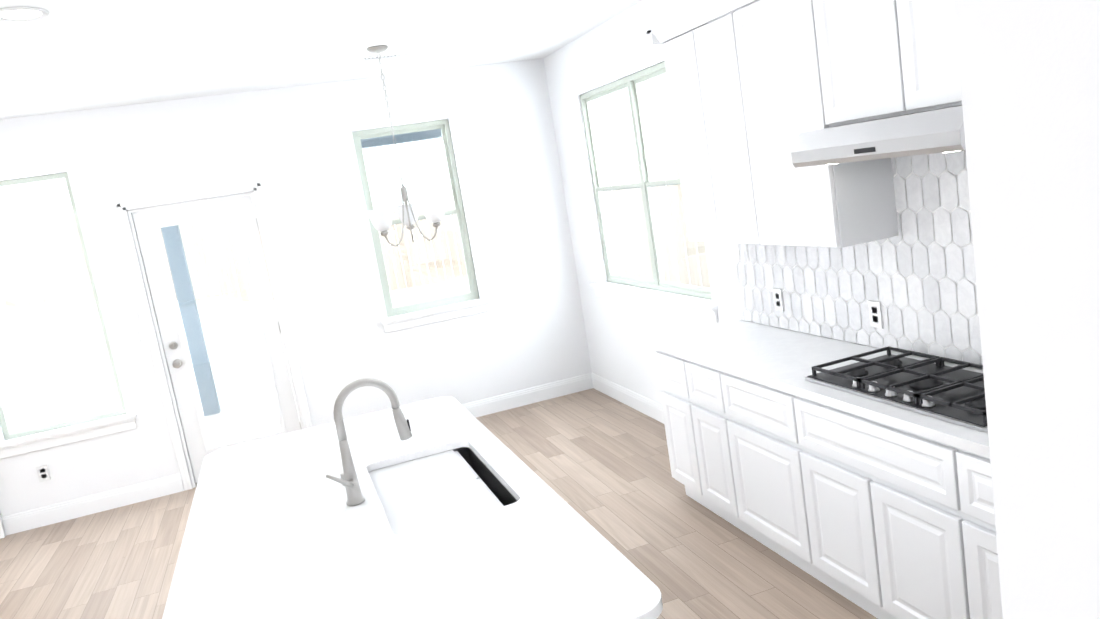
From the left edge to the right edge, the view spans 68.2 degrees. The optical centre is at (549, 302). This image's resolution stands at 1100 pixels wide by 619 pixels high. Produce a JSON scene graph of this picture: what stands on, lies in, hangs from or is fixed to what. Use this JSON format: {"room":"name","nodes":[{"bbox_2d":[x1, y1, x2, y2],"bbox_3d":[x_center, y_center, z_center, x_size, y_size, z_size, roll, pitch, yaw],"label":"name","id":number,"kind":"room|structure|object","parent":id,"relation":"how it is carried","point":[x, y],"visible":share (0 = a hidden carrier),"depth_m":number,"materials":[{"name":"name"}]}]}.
{"room":"kitchen","nodes":[
{"label":"kitchen","id":0,"kind":"room"},
{"bbox_2d":[0,58,591,535],"bbox_3d":[-3.915,0.022,5.555,8.970,3.200,0.178,-12,9,-18],"label":"wall","id":1,"kind":"structure","parent":0,"point":[292,150],"depth_m":6.21,"materials":[{"name":"white paint"}]},
{"bbox_2d":[36,464,50,481],"bbox_3d":[-3.566,1.201,5.713,0.070,0.115,0.006,-12,9,-18],"label":"outlet","id":2,"kind":"object","parent":1,"relation":"attached to","point":[43,473],"visible":1,"depth_m":5.71,"materials":[{"name":"white plastic"}]},
{"bbox_2d":[0,172,126,439],"bbox_3d":[-3.600,0.024,5.707,0.794,1.764,0.050,-12,9,-18],"label":"living room window","id":3,"kind":"structure","parent":1,"relation":"in","point":[6,428],"depth_m":5.73,"materials":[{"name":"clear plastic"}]},
{"bbox_2d":[0,414,136,458],"bbox_3d":[-3.423,0.943,5.763,0.920,0.104,0.128,-12,9,-18],"label":"window sill","id":4,"kind":"structure","parent":1,"relation":"attached to","point":[61,436],"depth_m":5.73,"materials":[{"name":"white paint"}]},
{"bbox_2d":[115,182,311,490],"bbox_3d":[-2.454,0.244,6.087,0.984,2.147,0.178,-12,9,-18],"label":"door frame","id":5,"kind":"structure","parent":1,"relation":"attached to","point":[122,208],"depth_m":5.95,"materials":[{"name":"white paint"}]},
{"bbox_2d":[132,195,301,482],"bbox_3d":[-2.430,0.279,6.048,0.818,2.039,0.119,-12,9,-18],"label":"door","id":6,"kind":"structure","parent":1,"relation":"in","point":[149,224],"depth_m":6.04,"materials":[{"name":"white paint"}]},
{"bbox_2d":[352,119,478,316],"bbox_3d":[-1.070,-0.679,6.526,0.774,1.474,0.050,-12,9,-18],"label":"nook window","id":7,"kind":"structure","parent":1,"relation":"in","point":[458,211],"depth_m":6.53,"materials":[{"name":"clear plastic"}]},
{"bbox_2d":[380,298,490,332],"bbox_3d":[-0.916,0.099,6.559,0.900,0.104,0.128,-12,9,-18],"label":"window sill","id":8,"kind":"structure","parent":1,"relation":"attached to","point":[428,316],"depth_m":6.52,"materials":[{"name":"white paint"}]},
{"bbox_2d":[0,0,641,118],"bbox_3d":[-2.567,-0.903,0.875,8.650,0.400,9.370,-12,9,-18],"label":"ceiling","id":9,"kind":"structure","parent":0,"point":[70,55],"depth_m":4.55,"materials":[{"name":"white paint"}]},
{"bbox_2d":[0,7,48,21],"bbox_3d":[-2.076,-1.128,3.183,0.198,0.011,0.198,-12,9,-18],"label":"recessed light","id":10,"kind":"object","parent":9,"relation":"in","point":[21,14],"visible":1,"depth_m":3.19,"materials":[{"name":"white paint"}]},
{"bbox_2d":[356,52,412,62],"bbox_3d":[-1.103,-1.629,5.398,0.360,0.009,0.160,-12,9,-18],"label":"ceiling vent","id":11,"kind":"object","parent":9,"relation":"in","point":[383,57],"visible":1,"depth_m":5.38,"materials":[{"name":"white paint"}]},
{"bbox_2d":[366,45,445,245],"bbox_3d":[-1.002,-0.982,5.160,0.496,1.231,0.481,-12,9,-18],"label":"chandelier","id":12,"kind":"object","parent":9,"relation":"hanging from","point":[432,210],"visible":1,"depth_m":5.09,"materials":[{"name":"silver metal"}]},
{"bbox_2d":[0,388,877,618],"bbox_3d":[-2.092,2.049,1.333,8.970,0.050,9.690,-12,9,-18],"label":"floor","id":13,"kind":"structure","parent":0,"point":[598,461],"depth_m":4.67,"materials":[{"name":"brown wood"}]},
{"bbox_2d":[0,514,5,538],"bbox_3d":[-4.836,1.050,5.333,2.063,1.550,0.415,-12,9,-18],"label":"fireplace","id":14,"kind":"object","parent":13,"relation":"on","point":[2,533],"visible":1,"depth_m":5.62,"materials":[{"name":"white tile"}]},
{"bbox_2d":[162,378,662,618],"bbox_3d":[-0.595,0.900,2.748,1.130,1.293,2.325,-12,9,-18],"label":"kitchen island","id":15,"kind":"object","parent":13,"relation":"on","point":[446,507],"visible":1,"depth_m":2.42,"materials":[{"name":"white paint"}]},
{"bbox_2d":[325,378,412,505],"bbox_3d":[-0.641,0.448,2.786,0.304,0.406,0.292,-12,9,-18],"label":"faucet","id":16,"kind":"object","parent":15,"relation":"on","point":[350,490],"depth_m":2.70,"materials":[{"name":"silver metal"}]},
{"bbox_2d":[652,348,698,502],"bbox_3d":[0.943,0.625,4.366,0.570,0.858,0.337,-12,9,-18],"label":"base cabinet","id":17,"kind":"object","parent":13,"relation":"on","point":[678,436],"depth_m":4.29,"materials":[{"name":"white paint"}]},
{"bbox_2d":[679,356,734,525],"bbox_3d":[1.055,0.657,4.049,0.570,0.858,0.338,-12,9,-18],"label":"base cabinet","id":18,"kind":"object","parent":13,"relation":"on","point":[699,392],"depth_m":4.00,"materials":[{"name":"white paint"}]},
{"bbox_2d":[715,368,806,571],"bbox_3d":[1.201,0.698,3.632,0.570,0.858,0.550,-12,9,-18],"label":"base cabinet","id":19,"kind":"object","parent":13,"relation":"on","point":[753,413],"depth_m":3.56,"materials":[{"name":"white paint"}]},
{"bbox_2d":[787,392,958,618],"bbox_3d":[1.424,0.761,2.996,0.570,0.858,0.805,-12,9,-18],"label":"base cabinet","id":20,"kind":"object","parent":13,"relation":"on","point":[819,428],"depth_m":2.89,"materials":[{"name":"white paint"}]},
{"bbox_2d":[650,320,989,455],"bbox_3d":[1.241,0.293,3.240,0.576,0.035,2.628,-12,9,-18],"label":"countertop","id":21,"kind":"structure","parent":20,"relation":"on","point":[943,399],"depth_m":3.12,"materials":[{"name":"white stone"}]},
{"bbox_2d":[804,346,1002,431],"bbox_3d":[1.353,0.281,2.900,0.431,0.050,0.870,-12,9,-18],"label":"cooktop","id":22,"kind":"object","parent":21,"relation":"in","point":[930,389],"depth_m":2.90,"materials":[{"name":"black metal"}]},
{"bbox_2d":[947,440,1002,618],"bbox_3d":[1.652,0.825,2.346,0.570,0.858,0.578,-12,9,-18],"label":"base cabinet","id":23,"kind":"object","parent":13,"relation":"on","point":[969,478],"depth_m":2.46,"materials":[{"name":"white paint"}]},
{"bbox_2d":[543,0,758,423],"bbox_3d":[1.772,-0.397,2.362,0.178,3.200,9.530,-12,9,-18],"label":"wall","id":24,"kind":"structure","parent":0,"point":[620,335],"depth_m":6.11,"materials":[{"name":"white paint"}]},
{"bbox_2d":[580,61,711,298],"bbox_3d":[0.662,-0.811,5.588,0.050,1.474,1.774,-12,9,-18],"label":"window","id":25,"kind":"structure","parent":24,"relation":"in","point":[630,83],"depth_m":5.62,"materials":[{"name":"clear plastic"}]},
{"bbox_2d":[590,282,717,322],"bbox_3d":[0.701,-0.025,5.679,0.128,0.104,1.900,-12,9,-18],"label":"window sill","id":26,"kind":"structure","parent":24,"relation":"attached to","point":[694,307],"depth_m":5.46,"materials":[{"name":"white paint"}]},
{"bbox_2d":[659,28,714,241],"bbox_3d":[0.850,-0.841,4.132,0.310,1.030,0.318,-12,9,-18],"label":"upper cabinet","id":27,"kind":"object","parent":24,"relation":"attached to","point":[680,74],"depth_m":4.10,"materials":[{"name":"white paint"}]},
{"bbox_2d":[687,12,754,247],"bbox_3d":[0.959,-0.810,3.821,0.310,1.030,0.344,-12,9,-18],"label":"upper cabinet","id":28,"kind":"object","parent":24,"relation":"attached to","point":[710,42],"depth_m":3.80,"materials":[{"name":"white paint"}]},
{"bbox_2d":[727,0,906,251],"bbox_3d":[1.104,-0.769,3.408,0.310,1.030,0.535,-12,9,-18],"label":"upper cabinet","id":29,"kind":"object","parent":24,"relation":"attached to","point":[809,189],"depth_m":3.27,"materials":[{"name":"white paint"}]},
{"bbox_2d":[807,0,898,131],"bbox_3d":[1.224,-0.954,2.925,0.310,0.560,0.413,-12,9,-18],"label":"upper cabinet","id":30,"kind":"object","parent":24,"relation":"attached to","point":[851,60],"depth_m":2.91,"materials":[{"name":"white paint"}]},
{"bbox_2d":[790,86,1002,167],"bbox_3d":[1.261,-0.579,2.769,0.476,0.132,0.795,-12,9,-18],"label":"hood","id":31,"kind":"object","parent":30,"relation":"attached to","point":[937,128],"depth_m":2.65,"materials":[{"name":"silver metal"}]},
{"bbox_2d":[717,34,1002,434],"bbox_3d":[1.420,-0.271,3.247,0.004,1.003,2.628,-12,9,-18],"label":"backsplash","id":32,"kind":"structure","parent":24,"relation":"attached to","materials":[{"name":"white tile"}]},
{"bbox_2d":[772,288,783,311],"bbox_3d":[1.167,-0.014,4.151,0.006,0.115,0.070,-12,9,-18],"label":"outlet","id":33,"kind":"object","parent":32,"relation":"attached to","point":[778,299],"visible":1,"depth_m":4.15,"materials":[{"name":"white plastic"}]},
{"bbox_2d":[868,301,882,328],"bbox_3d":[1.399,0.051,3.490,0.006,0.115,0.070,-12,9,-18],"label":"outlet","id":34,"kind":"object","parent":32,"relation":"attached to","point":[875,314],"visible":1,"depth_m":3.48,"materials":[{"name":"white plastic"}]},
{"bbox_2d":[887,0,962,119],"bbox_3d":[1.356,-0.917,2.549,0.310,0.560,0.387,-12,9,-18],"label":"upper cabinet","id":35,"kind":"object","parent":24,"relation":"attached to","point":[924,48],"depth_m":2.60,"materials":[{"name":"white paint"}]},
{"bbox_2d":[954,0,1099,618],"bbox_3d":[1.824,0.264,-0.628,1.860,2.800,3.435,-12,9,-18],"label":"wall","id":36,"kind":"structure","parent":0,"point":[1029,70],"depth_m":0.60,"materials":[{"name":"white paint"}]},
{"label":"outside","id":37,"kind":"structure","parent":0,"visible":0},
{"bbox_2d":[0,238,701,445],"bbox_3d":[6.866,-0.172,-0.304,44.000,2.470,33.600,-12,9,-18],"label":"ground","id":38,"kind":"structure","parent":37,"point":[81,412],"depth_m":10.57,"materials":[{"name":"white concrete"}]},
{"bbox_2d":[161,129,441,415],"bbox_3d":[-1.654,-0.531,8.097,4.960,3.040,3.170,-12,9,-18],"label":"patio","id":39,"kind":"structure","parent":38,"relation":"on","point":[216,408],"depth_m":8.80,"materials":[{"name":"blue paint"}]},
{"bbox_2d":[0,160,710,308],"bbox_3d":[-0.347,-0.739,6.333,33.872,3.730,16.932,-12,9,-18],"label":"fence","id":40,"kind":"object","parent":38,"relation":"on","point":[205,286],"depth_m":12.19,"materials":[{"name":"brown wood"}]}
]}

